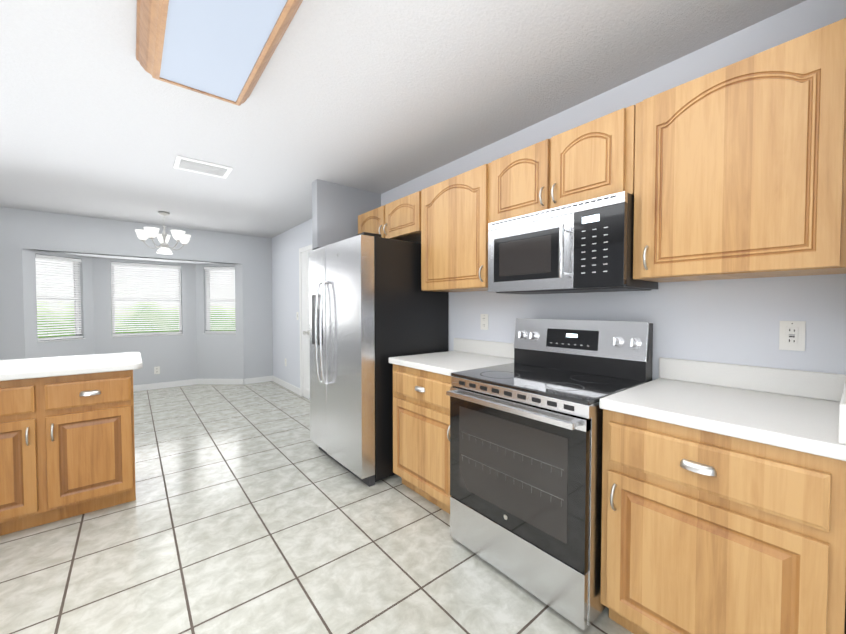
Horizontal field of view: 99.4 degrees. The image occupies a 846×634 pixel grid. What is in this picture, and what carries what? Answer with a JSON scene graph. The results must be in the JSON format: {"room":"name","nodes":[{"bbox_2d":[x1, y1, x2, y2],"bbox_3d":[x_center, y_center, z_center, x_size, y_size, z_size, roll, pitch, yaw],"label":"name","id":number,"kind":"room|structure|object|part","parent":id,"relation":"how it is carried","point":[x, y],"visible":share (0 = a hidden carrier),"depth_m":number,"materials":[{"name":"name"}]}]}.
{"room":"kitchen","nodes":[
{"label":"kitchen","id":0,"kind":"room"},
{"bbox_2d":[22,249,94,358],"bbox_3d":[-4.803,0.102,4.721,0.120,2.070,0.773,0,2,11],"label":"wall","id":1,"kind":"structure","parent":0,"point":[34,348],"depth_m":4.65,"materials":[{"name":"grey paint"}]},
{"bbox_2d":[35,254,84,341],"bbox_3d":[-4.789,-0.242,4.710,0.117,1.098,0.534,0,2,11],"label":"bay window","id":2,"kind":"structure","parent":1,"relation":"in","point":[57,298],"depth_m":4.71,"materials":[{"name":"white"}]},
{"bbox_2d":[46,250,223,263],"bbox_3d":[-4.068,-0.894,5.304,2.400,0.090,0.590,-1,2,-39],"label":"soffit","id":3,"kind":"structure","parent":0,"point":[133,258],"depth_m":5.18,"materials":[{"name":"white paint"}]},
{"bbox_2d":[0,207,272,378],"bbox_3d":[-4.733,-0.076,4.470,5.450,2.440,0.120,-1,2,-39],"label":"wall","id":4,"kind":"structure","parent":0,"point":[49,231],"depth_m":4.89,"materials":[{"name":"paint"}]},
{"bbox_2d":[244,375,272,384],"bbox_3d":[-2.753,1.056,6.020,0.460,0.095,0.014,-1,2,-39],"label":"baseboard","id":5,"kind":"structure","parent":4,"relation":"attached to","point":[257,380],"depth_m":6.00,"materials":[{"name":"white wood"}]},
{"bbox_2d":[92,257,196,384],"bbox_3d":[-4.229,0.081,5.527,1.240,2.070,0.120,-1,2,-39],"label":"wall","id":6,"kind":"structure","parent":0,"point":[174,357],"depth_m":5.53,"materials":[{"name":"grey paint"}]},
{"bbox_2d":[111,262,181,336],"bbox_3d":[-4.221,-0.263,5.508,0.874,1.098,0.117,-1,2,-39],"label":"bay window","id":7,"kind":"structure","parent":6,"relation":"in","point":[146,299],"depth_m":5.49,"materials":[{"name":"white"}]},
{"bbox_2d":[154,366,159,373],"bbox_3d":[-4.118,0.826,5.553,0.072,0.116,0.007,-1,2,-39],"label":"outlet","id":8,"kind":"object","parent":6,"relation":"attached to","point":[156,369],"depth_m":5.55,"materials":[{"name":"white plastic"}]},
{"bbox_2d":[133,379,196,391],"bbox_3d":[-4.186,1.069,5.500,1.240,0.095,0.014,-1,2,-39],"label":"baseboard","id":9,"kind":"structure","parent":6,"relation":"attached to","point":[151,386],"depth_m":5.61,"materials":[{"name":"white wood"}]},
{"bbox_2d":[195,264,243,378],"bbox_3d":[-3.322,0.070,5.924,0.773,2.070,0.120,0,2,1],"label":"wall","id":10,"kind":"structure","parent":0,"point":[220,356],"depth_m":5.87,"materials":[{"name":"grey paint"}]},
{"bbox_2d":[203,267,235,333],"bbox_3d":[-3.322,-0.273,5.901,0.534,1.098,0.117,0,2,1],"label":"bay window","id":11,"kind":"structure","parent":10,"relation":"in","point":[220,297],"depth_m":5.89,"materials":[{"name":"white"}]},
{"bbox_2d":[197,379,243,384],"bbox_3d":[-3.324,1.059,5.881,0.773,0.095,0.014,0,2,1],"label":"baseboard","id":12,"kind":"structure","parent":10,"relation":"attached to","point":[223,381],"depth_m":5.87,"materials":[{"name":"white wood"}]},
{"bbox_2d":[272,219,311,399],"bbox_3d":[-1.592,-0.091,5.037,0.140,2.440,3.200,-1,2,-39],"label":"wall","id":13,"kind":"structure","parent":0,"point":[287,244],"depth_m":5.54,"materials":[{"name":"paint"}]},
{"bbox_2d":[272,376,299,394],"bbox_3d":[-2.174,1.065,5.658,0.014,0.095,1.310,-1,2,-39],"label":"baseboard","id":14,"kind":"structure","parent":13,"relation":"attached to","point":[293,388],"depth_m":5.59,"materials":[{"name":"white wood"}]},
{"bbox_2d":[299,244,311,398],"bbox_3d":[-1.481,0.089,4.723,0.084,2.095,0.935,-1,2,-39],"label":"door frame","id":15,"kind":"structure","parent":13,"relation":"attached to","point":[305,327],"depth_m":4.97,"materials":[{"name":"white wood"}]},
{"bbox_2d":[0,381,632,633],"bbox_3d":[-2.148,1.240,1.758,7.000,0.050,10.500,-1,2,-39],"label":"floor","id":16,"kind":"structure","parent":0,"point":[253,508],"depth_m":1.85,"materials":[{"name":"tile"}]},
{"bbox_2d":[0,380,47,535],"bbox_3d":[-2.540,0.770,2.090,0.520,0.874,0.643,-1,2,-39],"label":"base cabinet","id":17,"kind":"object","parent":16,"relation":"on","point":[21,401],"depth_m":1.97,"materials":[{"name":"brown wood"}]},
{"bbox_2d":[44,372,135,522],"bbox_3d":[-2.180,0.762,2.382,0.408,0.874,0.643,-1,2,-39],"label":"base cabinet","id":18,"kind":"object","parent":16,"relation":"on","point":[67,445],"depth_m":2.13,"materials":[{"name":"brown wood"}]},
{"bbox_2d":[0,352,142,379],"bbox_3d":[-2.976,0.321,1.748,2.523,0.039,0.755,-1,2,-39],"label":"countertop","id":19,"kind":"structure","parent":18,"relation":"on","point":[29,368],"depth_m":2.19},
{"bbox_2d":[309,232,448,486],"bbox_3d":[-0.422,0.293,3.027,0.891,1.777,0.920,-1,2,-39],"label":"fridge","id":20,"kind":"object","parent":16,"relation":"on","point":[373,307],"visible":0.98,"depth_m":2.62,"materials":[{"name":"silver metal"}]},
{"bbox_3d":[-0.848,0.262,3.047,0.105,1.668,0.351,-1,2,-39],"label":"door","id":21,"kind":"part","parent":20,"relation":"part of","materials":[{"name":"silver metal"}]},
{"bbox_3d":[-0.556,0.272,2.687,0.106,1.668,0.563,-1,2,-39],"label":"door","id":22,"kind":"part","parent":20,"relation":"part of","materials":[{"name":"silver metal"}]},
{"bbox_2d":[389,362,451,513],"bbox_3d":[0.231,0.760,2.446,0.641,0.874,0.675,-1,2,-39],"label":"base cabinet","id":23,"kind":"object","parent":16,"relation":"on","point":[421,404],"depth_m":2.23,"materials":[{"name":"brown wood"}]},
{"bbox_2d":[389,350,513,373],"bbox_3d":[0.226,0.303,2.436,0.646,0.039,0.689,-1,2,-39],"label":"countertop","id":24,"kind":"structure","parent":23,"relation":"on","point":[449,362],"depth_m":2.35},
{"bbox_2d":[446,318,652,630],"bbox_3d":[0.609,0.617,1.824,0.697,1.194,0.750,-1,2,-39],"label":"range","id":25,"kind":"object","parent":16,"relation":"on","point":[526,435],"visible":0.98,"depth_m":1.62,"materials":[{"name":"silver metal"}]},
{"bbox_3d":[0.372,0.675,1.633,0.086,0.588,0.740,-1,2,-39],"label":"door","id":26,"kind":"part","parent":25,"relation":"part of","materials":[{"name":"black glass"}]},
{"bbox_2d":[451,363,645,404],"bbox_3d":[0.602,0.310,1.810,0.565,0.018,0.750,-1,2,-39],"label":"cooktop","id":27,"kind":"object","parent":25,"relation":"in","point":[555,383],"depth_m":1.72,"materials":[{"name":"black glass"}]},
{"bbox_2d":[599,406,845,633],"bbox_3d":[1.122,0.789,1.350,0.641,0.874,0.616,-1,2,-39],"label":"base cabinet","id":28,"kind":"object","parent":16,"relation":"on","point":[723,498],"depth_m":1.11,"materials":[{"name":"brown wood"}]},
{"bbox_2d":[599,378,845,457],"bbox_3d":[1.119,0.332,1.337,0.646,0.039,0.618,-1,2,-39],"label":"countertop","id":29,"kind":"structure","parent":28,"relation":"on","point":[811,423],"depth_m":1.22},
{"bbox_2d":[312,179,380,248],"bbox_3d":[-0.743,-0.053,3.588,0.690,2.440,0.120,-1,2,-39],"label":"wall","id":30,"kind":"structure","parent":0,"point":[338,210],"depth_m":3.42,"materials":[{"name":"paint"}]},
{"bbox_2d":[0,0,805,237],"bbox_3d":[-2.148,-1.249,1.693,7.000,0.050,10.500,-1,2,-39],"label":"ceiling","id":31,"kind":"structure","parent":0,"point":[97,120],"depth_m":2.00,"materials":[{"name":"white paint"}]},
{"bbox_2d":[135,211,190,253],"bbox_3d":[-3.219,-1.043,4.463,0.574,0.503,0.556,-1,2,-39],"label":"chandelier","id":32,"kind":"object","parent":31,"relation":"hanging from","point":[182,237],"visible":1,"depth_m":4.38,"materials":[{"name":"silver metal"}]},
{"bbox_2d":[173,155,232,178],"bbox_3d":[-1.842,-1.250,3.005,0.390,0.012,0.290,-1,2,-39],"label":"ceiling vent","id":33,"kind":"object","parent":31,"relation":"in","point":[199,166],"visible":1,"depth_m":2.99,"materials":[{"name":"white"}]},
{"bbox_2d":[136,0,302,105],"bbox_3d":[-0.739,-1.157,1.323,0.490,0.110,1.321,-1,2,-39],"label":"ceiling light fixture","id":34,"kind":"object","parent":31,"relation":"attached to","point":[223,50],"visible":0.98,"depth_m":1.45,"materials":[{"name":"brown wood"}]},
{"bbox_2d":[381,0,845,380],"bbox_3d":[0.627,-0.026,2.544,0.120,2.440,3.470,-1,2,-39],"label":"wall","id":35,"kind":"structure","parent":0,"point":[732,321],"depth_m":1.65,"materials":[{"name":"paint"}]},
{"bbox_2d":[358,192,417,242],"bbox_3d":[-0.193,-0.809,3.159,0.348,0.305,0.968,-1,2,-39],"label":"upper cabinet","id":36,"kind":"object","parent":35,"relation":"attached to","point":[398,219],"depth_m":2.94,"materials":[{"name":"brown wood"}]},
{"bbox_2d":[418,164,487,291],"bbox_3d":[0.324,-0.567,2.528,0.348,0.755,0.666,-1,2,-39],"label":"upper cabinet","id":37,"kind":"object","parent":35,"relation":"attached to","point":[453,230],"depth_m":2.39,"materials":[{"name":"brown wood"}]},
{"bbox_2d":[481,314,487,329],"bbox_3d":[0.453,0.036,2.655,0.007,0.116,0.072,-1,2,-39],"label":"outlet","id":38,"kind":"object","parent":35,"relation":"attached to","point":[484,317],"depth_m":2.65,"materials":[{"name":"white plastic"}]},
{"bbox_2d":[486,106,629,225],"bbox_3d":[0.785,-0.738,1.957,0.348,0.383,0.786,-1,2,-39],"label":"upper cabinet","id":39,"kind":"object","parent":35,"relation":"attached to","point":[587,161],"depth_m":1.79,"materials":[{"name":"brown wood"}]},
{"bbox_2d":[488,191,657,293],"bbox_3d":[0.751,-0.338,1.916,0.464,0.406,0.746,-1,2,-39],"label":"microwave","id":40,"kind":"object","parent":39,"relation":"attached to","point":[585,246],"visible":1,"depth_m":1.71,"materials":[{"name":"silver metal"}]},
{"bbox_3d":[0.534,-0.317,1.884,0.086,0.353,0.522,-1,2,-39],"label":"door","id":41,"kind":"part","parent":40,"relation":"part of","materials":[{"name":"silver metal"}]},
{"bbox_3d":[0.791,-0.310,1.611,0.031,0.353,0.222,-1,2,-39],"label":"panel","id":42,"kind":"part","parent":40,"relation":"part of","materials":[{"name":"black glass"}]},
{"bbox_2d":[453,338,844,401],"bbox_3d":[0.905,0.241,2.096,0.020,0.102,2.070,-1,2,-39],"label":"backsplash","id":43,"kind":"structure","parent":35,"relation":"attached to","point":[806,384],"depth_m":1.53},
{"bbox_2d":[626,18,845,281],"bbox_3d":[1.232,-0.538,1.411,0.348,0.755,0.626,-1,2,-39],"label":"upper cabinet","id":44,"kind":"object","parent":35,"relation":"attached to","point":[736,170],"depth_m":1.26,"materials":[{"name":"brown wood"}]},
{"bbox_2d":[779,321,805,350],"bbox_3d":[1.458,0.074,1.417,0.009,0.116,0.072,-1,2,-39],"label":"outlet","id":45,"kind":"object","parent":35,"relation":"attached to","point":[791,335],"depth_m":1.41,"materials":[{"name":"white plastic"}]},
{"bbox_2d":[837,375,845,445],"bbox_3d":[1.304,0.267,1.100,0.616,0.102,0.020,-1,2,-39],"label":"backsplash","id":46,"kind":"structure","parent":35,"relation":"attached to","point":[841,402],"depth_m":0.91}
]}

